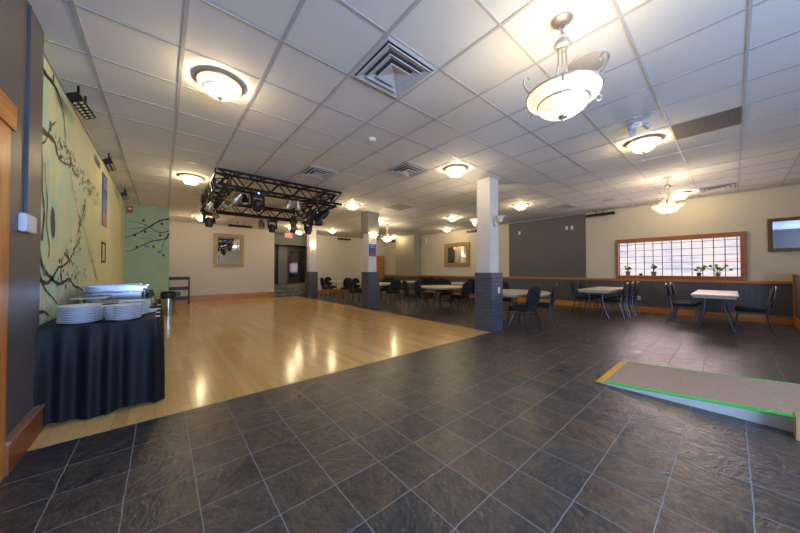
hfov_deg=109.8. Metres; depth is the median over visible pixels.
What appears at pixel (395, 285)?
banquet chair
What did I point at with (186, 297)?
shelf
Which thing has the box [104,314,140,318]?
dinner plate
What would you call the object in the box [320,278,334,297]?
banquet chair
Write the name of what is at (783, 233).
wall mirror
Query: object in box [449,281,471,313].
banquet chair
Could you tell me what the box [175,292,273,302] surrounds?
baseboard
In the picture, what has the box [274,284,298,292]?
stair nosing
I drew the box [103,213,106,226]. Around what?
picture
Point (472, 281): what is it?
banquet chair
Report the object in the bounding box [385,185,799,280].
wall
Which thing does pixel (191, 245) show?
wall
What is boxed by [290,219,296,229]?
can
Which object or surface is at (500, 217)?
wall sconce
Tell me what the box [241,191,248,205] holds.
can
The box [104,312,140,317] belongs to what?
dinner plate
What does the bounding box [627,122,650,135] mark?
emergency light
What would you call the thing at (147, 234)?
wall
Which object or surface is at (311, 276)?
pillar
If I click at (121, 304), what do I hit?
dinner plate
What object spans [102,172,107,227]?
poster
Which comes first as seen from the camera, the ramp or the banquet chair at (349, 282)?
the ramp
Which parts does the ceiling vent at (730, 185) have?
plate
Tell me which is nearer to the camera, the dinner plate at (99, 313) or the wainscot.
the dinner plate at (99, 313)
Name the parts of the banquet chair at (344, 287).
backrest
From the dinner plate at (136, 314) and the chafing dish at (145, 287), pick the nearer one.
the dinner plate at (136, 314)
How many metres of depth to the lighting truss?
5.96 m
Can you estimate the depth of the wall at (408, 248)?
15.00 m
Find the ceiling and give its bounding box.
[28,0,799,239]
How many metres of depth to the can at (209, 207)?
5.76 m
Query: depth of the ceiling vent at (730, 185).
6.33 m
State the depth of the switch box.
1.87 m
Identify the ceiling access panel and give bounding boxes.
[385,204,411,209]
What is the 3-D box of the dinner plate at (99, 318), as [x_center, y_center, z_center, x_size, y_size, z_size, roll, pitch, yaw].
[-2.729,0.469,2.403,0.270,0.021,0.270,1,-1,-40]
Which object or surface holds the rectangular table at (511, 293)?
on the floor
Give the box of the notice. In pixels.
[101,242,105,262]
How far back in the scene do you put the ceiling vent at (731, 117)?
3.58 m
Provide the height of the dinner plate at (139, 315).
0.021 m
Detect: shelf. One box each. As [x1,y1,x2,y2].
[169,277,188,279]
[169,287,188,290]
[175,296,188,300]
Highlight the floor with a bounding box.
[0,290,799,532]
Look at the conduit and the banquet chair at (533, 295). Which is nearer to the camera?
the conduit
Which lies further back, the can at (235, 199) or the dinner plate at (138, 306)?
the can at (235, 199)
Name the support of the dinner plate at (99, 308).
on the dinner plate at (98, 310)
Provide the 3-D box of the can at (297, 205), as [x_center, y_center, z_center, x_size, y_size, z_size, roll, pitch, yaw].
[-2.105,-1.269,5.802,0.144,0.251,0.145,-1,-1,30]
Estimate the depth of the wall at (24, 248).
1.88 m
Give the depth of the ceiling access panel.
8.27 m
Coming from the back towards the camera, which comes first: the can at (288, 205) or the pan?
the can at (288, 205)
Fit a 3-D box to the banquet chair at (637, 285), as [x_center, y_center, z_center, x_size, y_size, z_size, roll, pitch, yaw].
[6.291,0.853,7.790,0.422,0.900,0.528,1,-1,-40]
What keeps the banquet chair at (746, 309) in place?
on the floor
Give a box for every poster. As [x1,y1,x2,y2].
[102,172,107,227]
[369,244,375,256]
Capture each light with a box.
[178,174,202,185]
[195,69,242,100]
[195,216,206,221]
[202,211,215,226]
[250,191,265,211]
[266,218,277,232]
[302,214,311,234]
[307,211,317,225]
[313,209,322,225]
[345,203,358,210]
[444,165,466,178]
[447,216,457,221]
[513,203,527,210]
[626,135,662,153]
[669,191,690,200]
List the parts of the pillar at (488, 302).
brick casing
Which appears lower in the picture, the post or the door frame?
the post
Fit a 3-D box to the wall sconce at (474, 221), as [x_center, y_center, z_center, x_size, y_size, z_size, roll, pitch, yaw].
[1.590,-0.899,5.968,0.200,0.200,0.220,1,-1,-40]
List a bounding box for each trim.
[0,89,16,481]
[384,275,792,283]
[615,231,746,279]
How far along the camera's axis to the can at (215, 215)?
6.67 m
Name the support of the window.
in the wall at (750, 211)
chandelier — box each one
[381,224,393,242]
[523,12,607,121]
[648,176,687,214]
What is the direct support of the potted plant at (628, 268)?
on the trim at (743, 234)
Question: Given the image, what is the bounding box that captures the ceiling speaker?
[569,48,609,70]
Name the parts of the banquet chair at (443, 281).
backrest, seat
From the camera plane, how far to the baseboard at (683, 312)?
7.55 m
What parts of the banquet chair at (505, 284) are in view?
backrest, seat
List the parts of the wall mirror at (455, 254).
glass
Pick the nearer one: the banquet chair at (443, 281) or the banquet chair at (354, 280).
the banquet chair at (443, 281)
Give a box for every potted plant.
[624,266,631,274]
[651,264,657,275]
[694,267,704,275]
[703,264,732,275]
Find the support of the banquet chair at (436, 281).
on the floor
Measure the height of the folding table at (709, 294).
0.707 m
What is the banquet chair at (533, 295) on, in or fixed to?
on the floor
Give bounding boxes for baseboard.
[5,404,44,476]
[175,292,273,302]
[318,288,357,293]
[399,290,792,324]
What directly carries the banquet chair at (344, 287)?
on the floor
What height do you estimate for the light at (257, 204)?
0.380 m
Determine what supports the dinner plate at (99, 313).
on the dinner plate at (97, 315)
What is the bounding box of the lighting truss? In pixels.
[200,167,341,221]
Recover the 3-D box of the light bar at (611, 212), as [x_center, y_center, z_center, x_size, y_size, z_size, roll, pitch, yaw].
[6.214,-1.661,8.750,0.100,0.170,0.750,1,-1,-40]
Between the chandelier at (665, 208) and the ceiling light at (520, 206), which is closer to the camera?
the chandelier at (665, 208)
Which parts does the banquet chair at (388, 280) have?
backrest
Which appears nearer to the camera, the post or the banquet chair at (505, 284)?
the post
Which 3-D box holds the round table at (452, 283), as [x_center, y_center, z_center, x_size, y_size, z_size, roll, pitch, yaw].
[2.490,0.992,11.061,1.520,0.710,1.520,1,-1,-40]
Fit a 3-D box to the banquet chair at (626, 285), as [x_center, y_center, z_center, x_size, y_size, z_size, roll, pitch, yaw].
[5.487,0.845,7.162,0.422,0.900,0.528,1,-1,-40]
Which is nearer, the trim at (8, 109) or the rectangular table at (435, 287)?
the trim at (8, 109)
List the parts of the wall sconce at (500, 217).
lamp shade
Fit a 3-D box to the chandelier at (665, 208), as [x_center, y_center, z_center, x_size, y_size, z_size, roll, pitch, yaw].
[5.381,-1.407,5.658,0.582,0.765,0.556,-1,-1,33]
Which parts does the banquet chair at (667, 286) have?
backrest, leg, seat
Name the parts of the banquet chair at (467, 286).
seat, backrest, frame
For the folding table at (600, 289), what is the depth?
7.09 m
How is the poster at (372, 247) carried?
attached to the pillar at (369, 220)
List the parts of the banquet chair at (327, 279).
backrest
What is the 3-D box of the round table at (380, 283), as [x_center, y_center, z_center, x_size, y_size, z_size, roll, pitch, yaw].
[-0.907,0.993,10.742,1.520,0.710,1.520,1,-1,-40]
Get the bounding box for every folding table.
[577,286,622,318]
[690,290,738,331]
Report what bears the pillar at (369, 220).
on the floor
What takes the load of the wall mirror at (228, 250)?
attached to the wall at (191, 245)
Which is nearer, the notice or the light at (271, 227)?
the notice
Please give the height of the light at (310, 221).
0.379 m
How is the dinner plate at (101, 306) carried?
on the dinner plate at (99, 308)
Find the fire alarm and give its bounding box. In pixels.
[127,206,132,212]
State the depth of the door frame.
14.42 m
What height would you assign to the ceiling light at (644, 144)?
0.186 m
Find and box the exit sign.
[284,230,291,237]
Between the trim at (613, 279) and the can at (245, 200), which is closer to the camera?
the can at (245, 200)
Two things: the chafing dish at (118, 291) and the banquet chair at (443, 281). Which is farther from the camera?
the banquet chair at (443, 281)
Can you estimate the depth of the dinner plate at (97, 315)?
2.34 m
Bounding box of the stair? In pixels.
[274,283,304,296]
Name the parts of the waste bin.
lid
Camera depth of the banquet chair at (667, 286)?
6.26 m
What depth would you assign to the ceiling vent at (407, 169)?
5.18 m
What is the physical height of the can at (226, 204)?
0.308 m
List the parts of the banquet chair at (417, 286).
backrest, seat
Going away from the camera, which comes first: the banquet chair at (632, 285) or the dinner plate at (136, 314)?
the dinner plate at (136, 314)
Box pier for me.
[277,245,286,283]
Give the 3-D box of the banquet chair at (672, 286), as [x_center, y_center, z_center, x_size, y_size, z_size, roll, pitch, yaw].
[6.759,0.836,6.648,0.422,0.900,0.528,1,-1,-40]
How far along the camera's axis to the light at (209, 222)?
6.91 m
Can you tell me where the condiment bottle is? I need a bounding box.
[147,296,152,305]
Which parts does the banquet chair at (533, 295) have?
seat, leg, backrest, frame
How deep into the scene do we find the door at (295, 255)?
15.09 m
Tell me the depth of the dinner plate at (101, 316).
2.33 m
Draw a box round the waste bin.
[160,291,179,315]
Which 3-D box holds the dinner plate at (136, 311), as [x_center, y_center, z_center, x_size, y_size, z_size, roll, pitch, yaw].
[-2.510,0.428,2.556,0.240,0.021,0.240,1,-1,-40]
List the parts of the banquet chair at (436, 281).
backrest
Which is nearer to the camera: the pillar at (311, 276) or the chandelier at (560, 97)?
the chandelier at (560, 97)
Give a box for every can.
[204,199,213,211]
[212,209,219,218]
[221,194,232,209]
[229,188,242,205]
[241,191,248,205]
[258,217,264,228]
[284,197,291,209]
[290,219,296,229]
[294,198,300,210]
[319,207,329,219]
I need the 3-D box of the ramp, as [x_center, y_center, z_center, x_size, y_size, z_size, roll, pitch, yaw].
[3.317,1.115,2.368,1.062,0.220,2.560,1,-1,-40]
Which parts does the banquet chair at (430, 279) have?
backrest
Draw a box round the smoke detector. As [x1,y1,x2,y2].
[368,137,375,141]
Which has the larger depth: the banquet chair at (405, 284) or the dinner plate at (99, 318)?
the banquet chair at (405, 284)
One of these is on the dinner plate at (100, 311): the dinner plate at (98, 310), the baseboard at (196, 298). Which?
the dinner plate at (98, 310)
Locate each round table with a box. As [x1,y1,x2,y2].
[329,281,361,296]
[356,282,390,300]
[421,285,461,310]
[450,282,474,301]
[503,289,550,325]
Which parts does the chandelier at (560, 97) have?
arm, arm, chain, lamp shade, arm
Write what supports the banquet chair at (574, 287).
on the floor
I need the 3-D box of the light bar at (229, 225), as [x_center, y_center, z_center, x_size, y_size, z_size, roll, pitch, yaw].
[-6.031,-1.591,10.641,0.800,0.220,0.100,1,-1,-40]
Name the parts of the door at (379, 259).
raised panel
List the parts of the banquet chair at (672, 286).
backrest, seat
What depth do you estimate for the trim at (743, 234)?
7.18 m
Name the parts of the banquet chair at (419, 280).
backrest, seat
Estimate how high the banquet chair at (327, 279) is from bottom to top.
0.900 m
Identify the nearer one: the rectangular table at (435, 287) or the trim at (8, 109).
the trim at (8, 109)
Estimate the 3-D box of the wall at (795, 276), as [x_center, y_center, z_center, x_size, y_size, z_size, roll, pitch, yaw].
[8.124,0.704,5.639,1.200,1.125,0.200,1,-1,-40]
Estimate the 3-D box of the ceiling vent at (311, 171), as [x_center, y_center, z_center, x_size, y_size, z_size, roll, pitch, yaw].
[-1.565,-1.764,5.357,0.596,0.044,0.596,1,-1,-40]
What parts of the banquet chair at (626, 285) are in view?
seat, backrest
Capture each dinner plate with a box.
[55,303,102,308]
[55,310,102,315]
[56,305,102,309]
[56,306,102,311]
[56,308,103,313]
[56,311,102,316]
[56,313,103,318]
[56,316,102,322]
[56,318,102,323]
[57,315,102,320]
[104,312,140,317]
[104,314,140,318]
[105,303,141,307]
[105,304,140,308]
[105,308,140,312]
[105,309,141,313]
[105,311,140,315]
[105,315,140,320]
[106,306,141,310]
[119,299,149,302]
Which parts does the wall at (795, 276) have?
post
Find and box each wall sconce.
[470,219,476,227]
[494,215,505,226]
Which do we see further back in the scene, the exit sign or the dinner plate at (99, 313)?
the exit sign
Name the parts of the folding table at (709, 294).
leg, leg, leg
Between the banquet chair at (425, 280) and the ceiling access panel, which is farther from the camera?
the banquet chair at (425, 280)
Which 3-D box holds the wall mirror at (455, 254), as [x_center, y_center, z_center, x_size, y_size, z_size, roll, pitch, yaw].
[2.638,-0.548,13.109,0.055,1.100,1.460,1,-1,-40]
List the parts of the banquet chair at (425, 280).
backrest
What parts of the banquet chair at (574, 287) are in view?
backrest, seat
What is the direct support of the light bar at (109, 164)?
hanging from the ceiling
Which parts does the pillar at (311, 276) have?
brick casing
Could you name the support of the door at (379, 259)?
in the wall at (338, 260)
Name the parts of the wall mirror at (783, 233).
glass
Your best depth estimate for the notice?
4.91 m
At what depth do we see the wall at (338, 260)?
15.43 m
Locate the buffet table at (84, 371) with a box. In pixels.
[33,299,164,425]
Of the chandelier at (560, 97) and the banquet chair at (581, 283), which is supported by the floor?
the banquet chair at (581, 283)
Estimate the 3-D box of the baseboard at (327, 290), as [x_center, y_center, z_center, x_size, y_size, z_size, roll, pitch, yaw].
[-2.892,1.328,15.721,3.900,0.200,0.025,1,-1,-40]
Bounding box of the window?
[619,237,740,275]
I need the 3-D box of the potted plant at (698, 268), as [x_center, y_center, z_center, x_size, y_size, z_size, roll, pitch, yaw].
[7.684,0.122,7.212,0.097,0.245,0.208,1,-1,-40]
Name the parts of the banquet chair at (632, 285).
backrest, frame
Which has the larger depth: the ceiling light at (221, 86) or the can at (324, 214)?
the can at (324, 214)
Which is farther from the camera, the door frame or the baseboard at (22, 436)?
the door frame
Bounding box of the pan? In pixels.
[92,299,127,304]
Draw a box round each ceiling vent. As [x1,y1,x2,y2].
[297,165,338,179]
[350,35,437,98]
[387,162,430,177]
[546,204,574,210]
[671,106,741,139]
[697,182,737,192]
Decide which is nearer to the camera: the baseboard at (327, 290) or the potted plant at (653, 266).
the potted plant at (653, 266)
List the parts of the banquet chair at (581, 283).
backrest, seat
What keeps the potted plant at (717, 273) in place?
on the trim at (743, 234)
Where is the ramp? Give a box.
[595,361,799,431]
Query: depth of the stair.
13.86 m
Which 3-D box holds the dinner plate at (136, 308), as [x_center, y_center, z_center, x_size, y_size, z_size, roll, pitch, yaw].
[-2.514,0.399,2.560,0.240,0.021,0.240,1,-1,-40]
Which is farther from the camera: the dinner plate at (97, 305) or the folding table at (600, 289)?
the folding table at (600, 289)
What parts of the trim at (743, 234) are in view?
window sill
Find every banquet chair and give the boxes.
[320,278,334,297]
[324,277,337,295]
[340,278,352,298]
[347,279,361,301]
[352,278,361,299]
[380,278,390,299]
[385,279,400,304]
[402,280,421,309]
[414,278,428,299]
[414,281,435,312]
[416,279,433,306]
[426,277,433,294]
[433,278,449,301]
[439,279,452,306]
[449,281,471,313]
[462,279,474,303]
[503,281,514,316]
[506,286,540,332]
[529,284,557,326]
[571,281,595,313]
[578,280,601,311]
[601,282,628,318]
[608,282,634,316]
[614,281,639,314]
[665,283,699,326]
[670,283,702,322]
[734,286,776,335]
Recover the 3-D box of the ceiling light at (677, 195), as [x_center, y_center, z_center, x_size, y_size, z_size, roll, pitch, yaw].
[6.780,-1.682,6.819,0.404,0.186,0.404,1,-1,-40]
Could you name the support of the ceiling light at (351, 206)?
attached to the ceiling
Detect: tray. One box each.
[69,296,109,303]
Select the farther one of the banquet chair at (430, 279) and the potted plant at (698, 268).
the banquet chair at (430, 279)
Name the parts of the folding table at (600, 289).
leg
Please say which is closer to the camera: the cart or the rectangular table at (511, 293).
the rectangular table at (511, 293)
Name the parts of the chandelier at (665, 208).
lamp shade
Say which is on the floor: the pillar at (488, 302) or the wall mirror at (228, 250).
the pillar at (488, 302)
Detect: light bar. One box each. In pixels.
[66,85,95,119]
[103,153,115,171]
[120,188,128,199]
[228,221,252,227]
[585,210,614,217]
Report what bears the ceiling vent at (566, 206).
in the ceiling
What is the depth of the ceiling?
3.11 m
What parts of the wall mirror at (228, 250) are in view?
moulding, glass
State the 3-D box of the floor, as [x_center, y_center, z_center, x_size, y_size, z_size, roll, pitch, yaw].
[-0.103,1.357,7.618,11.700,0.100,19.000,1,-1,-40]
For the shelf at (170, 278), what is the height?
0.100 m
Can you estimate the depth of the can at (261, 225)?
7.74 m
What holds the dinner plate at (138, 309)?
on the dinner plate at (136, 311)
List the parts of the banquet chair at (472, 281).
backrest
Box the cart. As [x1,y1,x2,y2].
[169,277,189,303]
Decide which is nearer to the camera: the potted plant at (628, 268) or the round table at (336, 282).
the potted plant at (628, 268)
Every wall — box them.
[0,0,43,434]
[39,57,124,324]
[124,204,169,299]
[169,221,273,295]
[274,233,306,271]
[316,235,384,289]
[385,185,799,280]
[396,235,420,290]
[792,273,799,329]
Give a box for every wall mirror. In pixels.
[213,233,243,266]
[444,242,469,266]
[767,216,799,251]
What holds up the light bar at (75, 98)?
hanging from the ceiling
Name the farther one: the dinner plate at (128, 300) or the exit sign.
the exit sign
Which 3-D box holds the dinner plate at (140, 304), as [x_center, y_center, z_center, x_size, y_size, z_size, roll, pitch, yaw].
[-2.513,0.370,2.561,0.240,0.021,0.240,1,-1,-40]
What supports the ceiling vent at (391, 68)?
in the ceiling
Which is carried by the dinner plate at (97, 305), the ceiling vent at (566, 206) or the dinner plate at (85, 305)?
the dinner plate at (85, 305)
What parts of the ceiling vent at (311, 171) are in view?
plate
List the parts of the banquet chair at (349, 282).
backrest, seat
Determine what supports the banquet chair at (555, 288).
on the floor
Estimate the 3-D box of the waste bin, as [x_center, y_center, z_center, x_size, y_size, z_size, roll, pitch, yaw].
[-6.254,0.992,7.662,0.425,0.650,0.330,1,-1,-40]
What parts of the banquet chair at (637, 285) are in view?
backrest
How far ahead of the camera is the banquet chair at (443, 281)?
9.62 m
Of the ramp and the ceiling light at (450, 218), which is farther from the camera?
the ceiling light at (450, 218)
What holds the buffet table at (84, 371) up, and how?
on the floor
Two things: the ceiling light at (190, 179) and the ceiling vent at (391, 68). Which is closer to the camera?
the ceiling vent at (391, 68)
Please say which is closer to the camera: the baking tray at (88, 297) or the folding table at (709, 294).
the baking tray at (88, 297)
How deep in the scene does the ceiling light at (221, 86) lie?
2.69 m
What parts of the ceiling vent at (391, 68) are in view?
plate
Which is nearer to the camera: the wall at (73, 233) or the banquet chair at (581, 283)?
the wall at (73, 233)
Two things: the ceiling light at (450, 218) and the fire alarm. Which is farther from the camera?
the ceiling light at (450, 218)
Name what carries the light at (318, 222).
hanging from the lighting truss
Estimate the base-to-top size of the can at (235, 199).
0.306 m
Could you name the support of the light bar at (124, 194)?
hanging from the ceiling
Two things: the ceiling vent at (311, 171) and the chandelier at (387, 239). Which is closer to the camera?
the ceiling vent at (311, 171)
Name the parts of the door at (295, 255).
glass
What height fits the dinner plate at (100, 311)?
0.021 m
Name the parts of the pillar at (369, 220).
casing, brick casing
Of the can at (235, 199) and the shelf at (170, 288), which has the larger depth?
the shelf at (170, 288)
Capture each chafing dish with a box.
[80,284,145,303]
[88,283,148,296]
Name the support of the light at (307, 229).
hanging from the lighting truss
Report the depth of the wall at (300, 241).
14.52 m
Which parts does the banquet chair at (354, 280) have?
backrest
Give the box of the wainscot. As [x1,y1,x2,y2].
[384,276,792,316]
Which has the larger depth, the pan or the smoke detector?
the smoke detector
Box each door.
[287,247,304,282]
[376,256,383,289]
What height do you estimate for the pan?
0.144 m
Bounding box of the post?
[793,411,799,440]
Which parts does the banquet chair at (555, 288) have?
seat, leg, backrest, frame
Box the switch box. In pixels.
[18,213,36,233]
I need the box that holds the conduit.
[24,4,31,213]
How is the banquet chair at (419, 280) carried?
on the floor
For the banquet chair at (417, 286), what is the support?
on the floor
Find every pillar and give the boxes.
[305,229,317,297]
[361,211,378,308]
[475,177,502,331]
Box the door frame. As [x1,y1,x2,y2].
[274,246,276,283]
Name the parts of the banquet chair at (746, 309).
leg, seat, backrest, leg, frame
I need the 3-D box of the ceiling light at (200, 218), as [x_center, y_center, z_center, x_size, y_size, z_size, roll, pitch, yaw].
[-6.827,-1.620,9.693,0.404,0.186,0.404,1,-1,-40]
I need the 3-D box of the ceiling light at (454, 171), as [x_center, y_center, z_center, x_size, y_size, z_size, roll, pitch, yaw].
[1.014,-1.698,5.140,0.404,0.186,0.404,1,-1,-40]
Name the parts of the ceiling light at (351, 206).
lamp shade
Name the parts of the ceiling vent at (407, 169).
plate, frame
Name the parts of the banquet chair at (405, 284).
backrest, seat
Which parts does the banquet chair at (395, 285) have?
backrest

